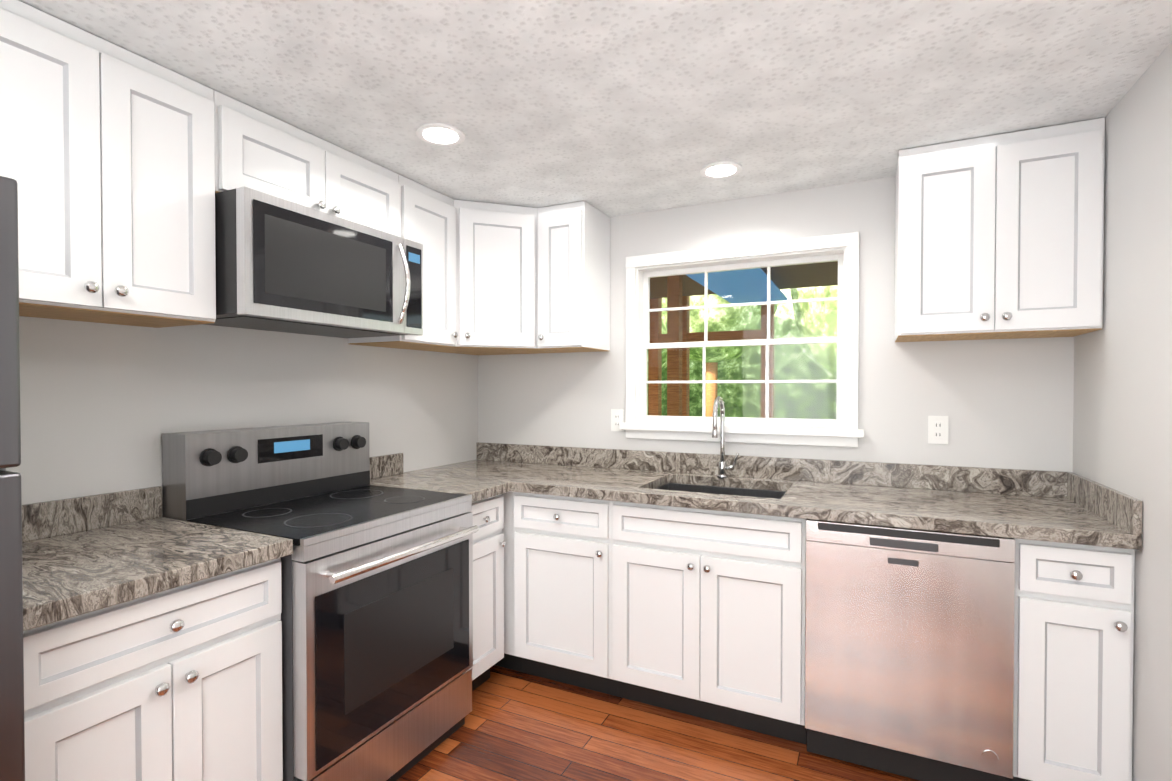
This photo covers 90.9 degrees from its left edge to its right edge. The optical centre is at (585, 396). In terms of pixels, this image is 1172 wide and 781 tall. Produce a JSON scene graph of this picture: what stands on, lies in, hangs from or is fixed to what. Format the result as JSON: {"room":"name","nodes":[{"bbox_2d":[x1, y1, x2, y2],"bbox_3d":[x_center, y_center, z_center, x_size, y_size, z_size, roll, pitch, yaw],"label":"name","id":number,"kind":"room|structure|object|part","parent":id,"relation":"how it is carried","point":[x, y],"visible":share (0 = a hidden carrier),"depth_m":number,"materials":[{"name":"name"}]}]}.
{"room":"kitchen","nodes":[
{"label":"kitchen","id":0,"kind":"room"},
{"bbox_2d":[6,316,477,516],"bbox_3d":[-1.719,0.193,1.410,0.140,2.240,4.600,0,1,26],"label":"wall","id":1,"kind":"structure","parent":0,"point":[104,407],"depth_m":2.00,"materials":[{"name":"white paint"}]},
{"bbox_2d":[0,0,218,327],"bbox_3d":[-1.384,-0.574,1.545,0.327,0.702,0.590,0,1,26],"label":"upper cabinet","id":2,"kind":"object","parent":1,"relation":"attached to","point":[120,166],"depth_m":1.48,"materials":[{"name":"white paint"}]},
{"bbox_2d":[22,453,402,540],"bbox_3d":[-1.284,0.341,2.113,0.019,0.100,1.678,0,1,26],"label":"backsplash","id":3,"kind":"structure","parent":1,"relation":"attached to","point":[70,515],"depth_m":1.73,"materials":[{"name":"grey stone"}]},
{"bbox_2d":[216,91,403,237],"bbox_3d":[-1.086,-0.782,2.152,0.327,0.303,0.763,0,1,26],"label":"upper cabinet","id":4,"kind":"object","parent":1,"relation":"attached to","point":[257,150],"depth_m":2.00,"materials":[{"name":"white paint"}]},
{"bbox_2d":[204,186,422,337],"bbox_3d":[-1.008,-0.435,2.117,0.500,0.373,0.756,0,1,26],"label":"over-the-range microwave","id":5,"kind":"object","parent":4,"relation":"attached to","point":[284,265],"visible":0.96,"depth_m":1.91,"materials":[{"name":"grey metal"}]},
{"bbox_2d":[348,177,457,348],"bbox_3d":[-0.838,-0.589,2.660,0.327,0.702,0.359,0,1,26],"label":"upper cabinet","id":6,"kind":"object","parent":1,"relation":"attached to","point":[429,215],"depth_m":2.61,"materials":[{"name":"white paint"}]},
{"bbox_2d":[18,0,1171,216],"bbox_3d":[-0.399,-0.969,0.748,3.080,0.100,4.880,0,1,26],"label":"ceiling","id":7,"kind":"structure","parent":0,"point":[610,108],"depth_m":1.68,"materials":[{"name":"paint"}]},
{"bbox_2d":[416,123,464,145],"bbox_3d":[-0.517,-0.931,2.054,0.170,0.010,0.170,0,1,26],"label":"recessed light","id":8,"kind":"object","parent":7,"relation":"in","point":[440,134],"visible":1,"depth_m":2.04,"materials":[{"name":"white plastic"}]},
{"bbox_2d":[700,161,741,177],"bbox_3d":[0.558,-0.935,2.385,0.170,0.010,0.170,0,1,26],"label":"recessed light","id":9,"kind":"object","parent":7,"relation":"in","point":[723,169],"visible":0.98,"depth_m":2.37,"materials":[{"name":"white plastic"}]},
{"bbox_2d":[396,665,919,780],"bbox_3d":[-0.399,1.371,0.779,3.080,0.100,4.880,0,1,26],"label":"floor","id":10,"kind":"structure","parent":0,"point":[519,726],"depth_m":2.15,"materials":[{"name":"brown wood"}]},
{"bbox_2d":[0,176,24,780],"bbox_3d":[-1.458,0.473,0.826,0.786,1.695,0.755,0,1,26],"label":"refrigerator","id":11,"kind":"object","parent":10,"relation":"on","point":[12,749],"visible":1,"depth_m":0.99,"materials":[{"name":"grey metal"}]},
{"bbox_2d":[23,561,282,780],"bbox_3d":[-1.254,0.877,1.500,0.619,0.868,0.590,0,1,26],"label":"base cabinet","id":12,"kind":"object","parent":10,"relation":"on","point":[152,643],"depth_m":1.35,"materials":[{"name":"white paint"}]},
{"bbox_2d":[22,517,292,632],"bbox_3d":[-1.239,0.421,1.487,0.652,0.042,0.590,0,1,26],"label":"countertop","id":13,"kind":"structure","parent":12,"relation":"on","point":[67,576],"depth_m":1.41,"materials":[{"name":"grey stone"}]},
{"bbox_2d":[162,422,478,780],"bbox_3d":[-0.890,0.711,2.074,0.746,1.185,0.754,0,1,26],"label":"range","id":14,"kind":"object","parent":10,"relation":"on","point":[377,621],"visible":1,"depth_m":1.90,"materials":[{"name":"silver metal"}]},
{"bbox_2d":[469,493,505,690],"bbox_3d":[-0.715,0.863,2.600,0.619,0.868,0.328,0,1,26],"label":"base cabinet","id":15,"kind":"object","parent":10,"relation":"on","point":[489,543],"depth_m":2.51,"materials":[{"name":"white paint"}]},
{"bbox_2d":[370,473,509,504],"bbox_3d":[-0.701,0.406,2.584,0.652,0.042,0.322,0,1,26],"label":"countertop","id":16,"kind":"structure","parent":15,"relation":"on","point":[480,490],"depth_m":2.52,"materials":[{"name":"grey stone"}]},
{"bbox_2d":[494,493,506,667],"bbox_3d":[-0.486,0.857,3.046,0.637,0.868,0.587,0,1,26],"label":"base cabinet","id":17,"kind":"object","parent":10,"relation":"on","point":[503,662],"depth_m":2.66,"materials":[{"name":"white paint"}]},
{"bbox_2d":[507,492,662,698],"bbox_3d":[0.022,0.861,2.785,0.506,0.868,0.607,0,1,26],"label":"base cabinet","id":18,"kind":"object","parent":10,"relation":"on","point":[585,602],"depth_m":2.48,"materials":[{"name":"white paint"}]},
{"bbox_2d":[805,519,1014,780],"bbox_3d":[1.188,0.870,2.193,0.608,0.864,0.612,0,1,26],"label":"dishwasher","id":19,"kind":"object","parent":10,"relation":"on","point":[909,653],"visible":0.98,"depth_m":1.91,"materials":[{"name":"silver metal"}]},
{"bbox_2d":[995,536,1134,780],"bbox_3d":[1.603,0.871,2.011,0.289,0.868,0.607,0,1,26],"label":"base cabinet","id":20,"kind":"object","parent":10,"relation":"on","point":[1074,622],"depth_m":1.74,"materials":[{"name":"white paint"}]},
{"bbox_2d":[403,460,1141,551],"bbox_3d":[0.472,0.407,2.544,2.794,0.042,0.634,0,1,26],"label":"countertop","id":21,"kind":"structure","parent":20,"relation":"on","point":[1045,519],"depth_m":2.18,"materials":[{"name":"grey stone"}]},
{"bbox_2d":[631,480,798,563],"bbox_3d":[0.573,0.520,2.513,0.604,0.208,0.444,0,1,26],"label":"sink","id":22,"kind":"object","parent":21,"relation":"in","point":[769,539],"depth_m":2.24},
{"bbox_2d":[712,396,738,479],"bbox_3d":[0.640,0.195,2.655,0.108,0.378,0.188,0,1,26],"label":"faucet","id":23,"kind":"object","parent":21,"relation":"on","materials":[{"name":"silver metal"}]},
{"bbox_2d":[478,176,1073,471],"bbox_3d":[0.643,0.173,2.892,3.080,2.240,0.140,0,1,26],"label":"wall","id":24,"kind":"structure","parent":0,"point":[1004,403],"depth_m":2.52,"materials":[{"name":"white paint"}]},
{"bbox_2d":[409,200,609,354],"bbox_3d":[-0.390,-0.591,2.971,0.859,0.706,0.603,0,1,26],"label":"upper cabinet","id":25,"kind":"object","parent":24,"relation":"attached to","point":[529,280],"visible":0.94,"depth_m":2.82,"materials":[{"name":"white paint"}]},
{"bbox_3d":[-0.432,-0.571,2.809,0.271,0.651,0.275,0,1,26],"label":"door","id":26,"kind":"part","parent":25,"relation":"part of","materials":[{"name":"white paint"}]},
{"bbox_2d":[611,409,623,431],"bbox_3d":[0.166,0.126,3.041,0.072,0.116,0.009,0,1,26],"label":"electrical outlet","id":27,"kind":"object","parent":24,"relation":"attached to","point":[617,416],"visible":0.92,"depth_m":3.04,"materials":[{"name":"white plastic"}]},
{"bbox_2d":[619,232,863,446],"bbox_3d":[0.728,-0.251,2.819,1.146,0.941,0.183,0,1,26],"label":"window","id":28,"kind":"structure","parent":24,"relation":"in","point":[842,430],"depth_m":2.77,"materials":[{"name":"white wood"}]},
{"bbox_2d":[476,442,1066,495],"bbox_3d":[0.607,0.332,2.819,2.794,0.100,0.019,0,1,26],"label":"backsplash","id":29,"kind":"structure","parent":24,"relation":"attached to","point":[1020,482],"depth_m":2.61,"materials":[{"name":"grey stone"}]},
{"bbox_2d":[928,416,947,443],"bbox_3d":[1.468,0.140,2.403,0.072,0.116,0.009,0,1,26],"label":"electrical outlet","id":30,"kind":"object","parent":24,"relation":"attached to","point":[937,429],"visible":1,"depth_m":2.40,"materials":[{"name":"white plastic"}]},
{"bbox_2d":[894,118,1104,341],"bbox_3d":[1.516,-0.581,2.175,0.605,0.706,0.357,0,1,26],"label":"upper cabinet","id":31,"kind":"object","parent":24,"relation":"attached to","point":[1000,236],"visible":1,"depth_m":2.04,"materials":[{"name":"white paint"}]},
{"bbox_2d":[1073,41,1171,780],"bbox_3d":[0.921,0.209,0.117,0.140,2.240,4.600,0,1,26],"label":"wall","id":32,"kind":"structure","parent":0,"point":[1122,423],"depth_m":1.66,"materials":[{"name":"white paint"}]},
{"bbox_2d":[1067,472,1141,535],"bbox_3d":[1.714,0.344,1.924,0.019,0.100,0.615,0,1,26],"label":"backsplash","id":33,"kind":"structure","parent":32,"relation":"attached to","point":[1122,509],"depth_m":1.84,"materials":[{"name":"grey stone"}]},
{"label":"outside","id":34,"kind":"structure","parent":0,"visible":0},
{"bbox_3d":[5.985,1.270,16.995,28.000,0.280,29.858,0,1,26],"label":"ground","id":35,"kind":"structure","parent":34,"visible":0},
{"bbox_2d":[648,261,837,417],"bbox_3d":[0.946,0.003,4.417,14.000,2.580,2.850,0,1,26],"label":"porch","id":36,"kind":"object","parent":35,"relation":"on","point":[678,363],"depth_m":4.75,"materials":[{"name":"brown wood"}]},
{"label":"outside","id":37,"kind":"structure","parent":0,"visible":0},
{"bbox_2d":[647,285,837,418],"bbox_3d":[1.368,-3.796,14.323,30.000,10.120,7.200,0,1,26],"label":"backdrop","id":38,"kind":"structure","parent":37,"point":[721,355],"depth_m":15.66,"materials":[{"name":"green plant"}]}
]}

